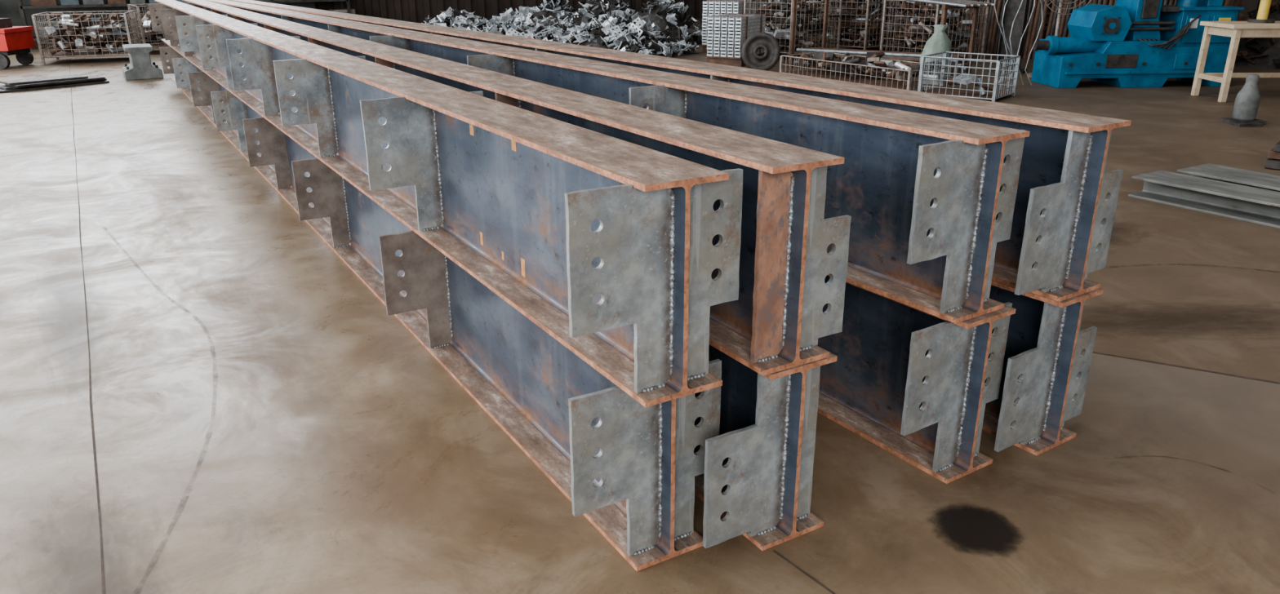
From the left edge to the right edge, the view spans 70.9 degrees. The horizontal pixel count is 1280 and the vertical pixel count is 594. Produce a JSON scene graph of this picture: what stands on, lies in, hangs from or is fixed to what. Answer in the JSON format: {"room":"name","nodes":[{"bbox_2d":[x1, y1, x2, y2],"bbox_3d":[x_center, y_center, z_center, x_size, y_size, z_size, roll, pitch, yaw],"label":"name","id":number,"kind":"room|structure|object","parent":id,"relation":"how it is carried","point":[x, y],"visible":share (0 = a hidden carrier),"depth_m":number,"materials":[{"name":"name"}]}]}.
{"room":"metal workshop","nodes":[
{"label":"metal workshop","id":0,"kind":"room"},
{"bbox_2d":[0,0,315,44],"bbox_3d":[-11.656,-8.561,13.042,12.350,9.600,0.210,-12,23,-29],"label":"wall","id":1,"kind":"structure","parent":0,"point":[8,8],"depth_m":15.32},
{"bbox_2d":[314,0,706,23],"bbox_3d":[-0.398,-10.947,19.353,13.900,9.600,0.270,-12,23,-29],"label":"wall","id":2,"kind":"structure","parent":0,"point":[410,11],"depth_m":18.64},
{"bbox_2d":[0,18,1279,593],"bbox_3d":[-0.112,-2.115,9.650,26.000,0.200,24.000,-12,23,-29],"label":"floor","id":3,"kind":"structure","parent":0,"point":[264,424],"depth_m":2.68,"materials":[{"name":"concrete"}]},
{"bbox_2d":[0,17,35,69],"bbox_3d":[-8.893,-3.530,11.884,1.333,0.957,0.640,-1,20,-2],"label":"cart","id":4,"kind":"object","parent":3,"relation":"on","point":[17,41],"visible":1,"depth_m":11.91,"materials":[{"name":"paint"}]},
{"bbox_2d":[0,75,109,93],"bbox_3d":[-6.649,-2.405,10.077,0.426,0.084,1.156,16,26,36],"label":"sheets","id":5,"kind":"object","parent":3,"relation":"on","point":[11,86],"visible":1,"depth_m":9.99,"materials":[{"name":"metal"}]},
{"bbox_2d":[31,10,141,65],"bbox_3d":[-7.787,-3.704,12.728,1.130,0.686,0.910,-7,22,-18],"label":"container","id":6,"kind":"object","parent":3,"relation":"on","point":[94,42],"visible":0.93,"depth_m":12.51,"materials":[{"name":"metal"}]},
{"bbox_2d":[69,66,105,593],"bbox_3d":[-3.879,-0.920,6.179,0.011,0.001,15.600,-12,23,-29],"label":"joint","id":7,"kind":"object","parent":3,"relation":"on","point":[90,377],"visible":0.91,"depth_m":2.66,"materials":[{"name":"grey concrete"}]},
{"bbox_2d":[17,0,191,49],"bbox_3d":[-8.899,-5.260,15.042,2.650,2.000,0.550,-12,23,-29],"label":"storage rack","id":8,"kind":"object","parent":3,"relation":"on","point":[34,3],"visible":0.27,"depth_m":14.74,"materials":[{"name":"metal"}]},
{"bbox_2d":[121,43,163,80],"bbox_3d":[-6.041,-2.848,10.861,0.400,0.370,0.560,-12,23,-29],"label":"support stand","id":9,"kind":"object","parent":3,"relation":"on","point":[140,67],"visible":1,"depth_m":10.65,"materials":[{"name":"concrete"}]},
{"bbox_2d":[127,2,191,48],"bbox_3d":[-7.218,-4.240,14.107,1.230,0.727,0.876,-15,25,-34],"label":"container","id":10,"kind":"object","parent":3,"relation":"on","point":[146,22],"visible":0.16,"depth_m":13.79,"materials":[{"name":"metal"}]},
{"bbox_2d":[253,0,355,14],"bbox_3d":[-6.502,-5.771,16.393,2.346,2.000,0.550,-12,23,-29],"label":"storage rack","id":11,"kind":"object","parent":3,"relation":"on","point":[342,10],"visible":0.08,"depth_m":16.66,"materials":[{"name":"metal"}]},
{"bbox_2d":[159,47,721,571],"bbox_3d":[-2.769,-1.224,6.344,0.380,0.450,10.900,-12,23,-29],"label":"steel i-beam","id":12,"kind":"structure","parent":3,"relation":"on","point":[630,468],"depth_m":2.66,"materials":[{"name":"metal"}]},
{"bbox_2d":[148,0,742,407],"bbox_3d":[-2.752,-1.619,6.114,0.392,0.450,10.900,-12,23,-29],"label":"steel i-beam","id":13,"kind":"structure","parent":12,"relation":"on","point":[603,242],"depth_m":2.31,"materials":[{"name":"grey metal"}]},
{"bbox_2d":[421,6,698,57],"bbox_3d":[-1.650,-4.264,14.318,5.408,0.735,1.640,14,25,33],"label":"pile","id":14,"kind":"object","parent":3,"relation":"on","point":[618,30],"visible":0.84,"depth_m":13.38,"materials":[{"name":"metal"}]},
{"bbox_2d":[535,0,702,44],"bbox_3d":[-0.517,-4.999,15.922,3.802,0.912,1.406,14,25,34],"label":"pile","id":15,"kind":"object","parent":3,"relation":"on","point":[662,16],"visible":0.52,"depth_m":15.26,"materials":[{"name":"metal"}]},
{"bbox_2d":[701,0,761,53],"bbox_3d":[1.412,-4.148,13.734,0.612,0.755,0.913,11,23,28],"label":"bundle","id":16,"kind":"object","parent":3,"relation":"on","point":[710,7],"visible":0.31,"depth_m":13.37,"materials":[{"name":"metal"}]},
{"bbox_2d":[706,13,765,66],"bbox_3d":[1.295,-3.463,12.072,0.512,0.629,0.817,11,23,28],"label":"bundle","id":17,"kind":"object","parent":3,"relation":"on","point":[727,33],"visible":0.82,"depth_m":11.78,"materials":[{"name":"metal"}]},
{"bbox_2d":[741,31,780,71],"bbox_3d":[1.494,-3.029,11.116,0.480,0.480,0.180,3,21,9],"label":"flywheel","id":18,"kind":"object","parent":3,"relation":"on","point":[766,42],"visible":0.98,"depth_m":11.08,"materials":[{"name":"grey metal"}]},
{"bbox_2d":[693,345,837,551],"bbox_3d":[-2.506,-1.244,6.397,0.320,0.450,10.900,-12,23,-29],"label":"steel i-beam","id":19,"kind":"structure","parent":3,"relation":"on","point":[757,475],"depth_m":2.07,"materials":[{"name":"grey metal"}]},
{"bbox_2d":[182,0,851,376],"bbox_3d":[-2.438,-1.683,6.283,0.263,0.450,10.900,-12,23,-29],"label":"steel i-beam","id":20,"kind":"structure","parent":19,"relation":"on","point":[776,322],"depth_m":2.01,"materials":[{"name":"brown metal"}]},
{"bbox_2d":[761,1,784,28],"bbox_3d":[2.071,-4.575,14.997,0.612,0.671,0.920,14,25,34],"label":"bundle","id":21,"kind":"object","parent":3,"relation":"on","point":[763,4],"visible":0.02,"depth_m":14.49,"materials":[{"name":"metal"}]},
{"bbox_2d":[743,0,842,61],"bbox_3d":[2.198,-3.926,12.949,1.145,0.881,0.941,-18,27,-39],"label":"container","id":22,"kind":"object","parent":3,"relation":"on","point":[780,21],"visible":0.74,"depth_m":12.71,"materials":[{"name":"metal"}]},
{"bbox_2d":[773,550,835,593],"bbox_3d":[0.685,0.792,1.529,0.040,0.001,1.400,-12,23,-29],"label":"joint","id":23,"kind":"object","parent":3,"relation":"on","point":[775,552],"visible":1,"depth_m":2.01,"materials":[{"name":"brown concrete"}]},
{"bbox_2d":[800,0,883,39],"bbox_3d":[3.446,-4.822,15.160,1.130,1.011,0.926,-18,27,-39],"label":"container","id":24,"kind":"object","parent":3,"relation":"on","point":[831,10],"visible":0.06,"depth_m":15.07,"materials":[{"name":"metal"}]},
{"bbox_2d":[816,0,909,49],"bbox_3d":[3.419,-4.297,13.752,1.151,1.008,0.922,-18,27,-39],"label":"container","id":25,"kind":"object","parent":3,"relation":"on","point":[862,33],"visible":0.8,"depth_m":13.52,"materials":[{"name":"metal"}]},
{"bbox_2d":[779,52,958,91],"bbox_3d":[2.537,-2.604,10.200,0.742,0.315,2.030,-13,24,-30],"label":"wire mesh basket","id":26,"kind":"object","parent":3,"relation":"on","point":[850,68],"visible":0.82,"depth_m":10.11,"materials":[{"name":"metal"}]},
{"bbox_2d":[788,0,994,73],"bbox_3d":[3.003,-3.345,11.150,2.509,1.038,0.553,12,23,29],"label":"metal rack","id":27,"kind":"object","parent":3,"relation":"on","point":[946,4],"visible":0.56,"depth_m":11.03,"materials":[{"name":"brown metal"}]},
{"bbox_2d":[788,0,1002,41],"bbox_3d":[4.248,-5.609,17.021,5.886,1.343,1.936,12,24,30],"label":"heap","id":28,"kind":"object","parent":3,"relation":"on","point":[924,3],"visible":0.04,"depth_m":16.24,"materials":[{"name":"metal"}]},
{"bbox_2d":[817,275,1015,484],"bbox_3d":[-2.144,-1.311,6.572,0.376,0.450,10.900,-13,24,-31],"label":"steel i-beam","id":29,"kind":"structure","parent":3,"relation":"on","point":[905,380],"depth_m":2.44,"materials":[{"name":"metal"}]},
{"bbox_2d":[205,0,1030,323],"bbox_3d":[-2.176,-1.734,6.417,0.377,0.450,10.900,-13,24,-31],"label":"steel i-beam","id":30,"kind":"structure","parent":29,"relation":"on","point":[922,195],"depth_m":2.44,"materials":[{"name":"grey metal"}]},
{"bbox_2d":[880,0,990,59],"bbox_3d":[4.026,-3.661,12.289,1.130,0.830,0.927,-15,25,-34],"label":"container","id":31,"kind":"object","parent":3,"relation":"on","point":[914,38],"visible":0.67,"depth_m":12.14,"materials":[{"name":"metal"}]},
{"bbox_2d":[918,24,951,81],"bbox_3d":[3.315,-2.726,10.069,0.362,0.630,0.336,1,20,2],"label":"cloth sack","id":32,"kind":"object","parent":3,"relation":"on","point":[940,42],"visible":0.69,"depth_m":9.96,"materials":[{"name":"fabric"}]},
{"bbox_2d":[917,51,1021,102],"bbox_3d":[3.299,-2.227,9.058,0.791,0.398,0.677,16,26,36],"label":"wire mesh basket","id":33,"kind":"object","parent":3,"relation":"on","point":[983,92],"visible":0.99,"depth_m":8.98,"materials":[{"name":"metal"}]},
{"bbox_2d":[937,506,1017,553],"bbox_3d":[0.807,0.556,2.161,0.300,0.001,0.300,-12,23,-29],"label":"puddle","id":34,"kind":"object","parent":3,"relation":"on","point":[975,529],"visible":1,"depth_m":2.16,"materials":[{"name":"black liquid"}]},
{"bbox_2d":[986,0,1029,74],"bbox_3d":[4.548,-5.610,10.107,0.400,6.000,0.400,11,23,28],"label":"steel column","id":35,"kind":"structure","parent":3,"relation":"on","point":[1012,6],"depth_m":10.96,"materials":[{"name":"metal"}]},
{"bbox_2d":[994,0,1042,85],"bbox_3d":[3.946,-2.878,9.395,0.531,1.287,0.221,4,21,12],"label":"wire","id":36,"kind":"object","parent":3,"relation":"on","point":[1004,37],"visible":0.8,"depth_m":9.40,"materials":[{"name":"grey metal"}]},
{"bbox_2d":[982,280,1103,455],"bbox_3d":[-1.875,-1.355,6.690,0.397,0.450,10.900,-13,24,-31],"label":"steel i-beam","id":37,"kind":"structure","parent":3,"relation":"on","point":[1045,374],"depth_m":2.48,"materials":[{"name":"grey metal"}]},
{"bbox_2d":[227,0,1131,302],"bbox_3d":[-1.881,-1.781,6.541,0.398,0.450,10.900,-13,24,-31],"label":"steel i-beam","id":38,"kind":"structure","parent":37,"relation":"on","point":[1061,204],"depth_m":2.41,"materials":[{"name":"metal"}]},
{"bbox_2d":[1027,0,1091,77],"bbox_3d":[4.886,-3.248,10.358,0.635,1.395,0.498,5,21,14],"label":"pedestal fan","id":39,"kind":"object","parent":3,"relation":"on","point":[1059,13],"visible":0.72,"depth_m":10.30,"materials":[{"name":"metal"}]},
{"bbox_2d":[926,0,1242,59],"bbox_3d":[5.650,-4.302,12.044,0.280,2.196,4.600,-12,23,-29],"label":"wall","id":40,"kind":"structure","parent":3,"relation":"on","point":[993,32],"depth_m":12.44,"materials":[{"name":"metal"}]},
{"bbox_2d":[1031,0,1244,88],"bbox_3d":[5.320,-3.181,9.664,2.110,1.750,0.700,-1,20,-2],"label":"lathe","id":41,"kind":"object","parent":3,"relation":"on","point":[1128,43],"visible":0.93,"depth_m":9.60,"materials":[{"name":"paint"}]},
{"bbox_2d":[1031,0,1279,68],"bbox_3d":[7.544,-3.880,12.514,5.068,1.275,1.705,18,27,40],"label":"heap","id":42,"kind":"object","parent":3,"relation":"on","point":[1255,52],"visible":0.05,"depth_m":11.54,"materials":[{"name":"metal"}]},
{"bbox_2d":[1093,351,1279,383],"bbox_3d":[2.145,0.286,2.876,0.759,0.001,1.166,-12,23,-29],"label":"joint","id":43,"kind":"object","parent":3,"relation":"on","point":[1093,352],"visible":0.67,"depth_m":3.00,"materials":[{"name":"concrete"}]},
{"bbox_2d":[1128,170,1279,228],"bbox_3d":[4.284,0.067,3.274,0.300,0.120,5.000,-13,24,-30],"label":"long steel section","id":44,"kind":"object","parent":3,"relation":"on","point":[1261,206],"visible":1,"depth_m":4.92,"materials":[{"name":"grey metal"}]},
{"bbox_2d":[1177,163,1279,191],"bbox_3d":[4.612,0.014,3.414,0.340,0.120,5.000,-12,23,-29],"label":"long steel section","id":45,"kind":"object","parent":3,"relation":"on","point":[1211,171],"visible":0.51,"depth_m":5.19,"materials":[{"name":"grey metal"}]},
{"bbox_2d":[1191,21,1279,102],"bbox_3d":[6.249,-2.300,8.763,1.400,0.720,0.550,0,20,0],"label":"work table","id":46,"kind":"object","parent":3,"relation":"on","point":[1235,30],"visible":0.99,"depth_m":8.62,"materials":[{"name":"beige paint"}]},
{"bbox_2d":[1247,0,1275,23],"bbox_3d":[5.993,-2.803,8.583,0.220,0.350,0.269,-3,21,-8],"label":"drill","id":47,"kind":"object","parent":46,"relation":"on","point":[1264,5],"visible":1,"depth_m":8.59,"materials":[{"name":"yellow paint"}]},
{"bbox_2d":[1219,74,1266,127],"bbox_3d":[5.053,-1.635,7.444,0.280,0.400,0.280,-1,20,-2],"label":"weight","id":48,"kind":"object","parent":3,"relation":"on","point":[1247,100],"visible":1,"depth_m":7.43,"materials":[{"name":"grey metal"}]},
{"bbox_2d":[1264,141,1279,169],"bbox_3d":[4.413,-0.924,5.879,0.460,0.152,0.450,17,27,39],"label":"blocks","id":49,"kind":"object","parent":3,"relation":"on","point":[1273,161],"visible":1,"depth_m":5.87,"materials":[{"name":"metal"}]},
{"bbox_2d":[1001,0,1275,15],"bbox_3d":[8.844,-8.620,12.999,0.250,9.600,24.000,-12,23,-29],"label":"wall","id":50,"kind":"structure","parent":0,"point":[1248,5],"depth_m":13.67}
]}

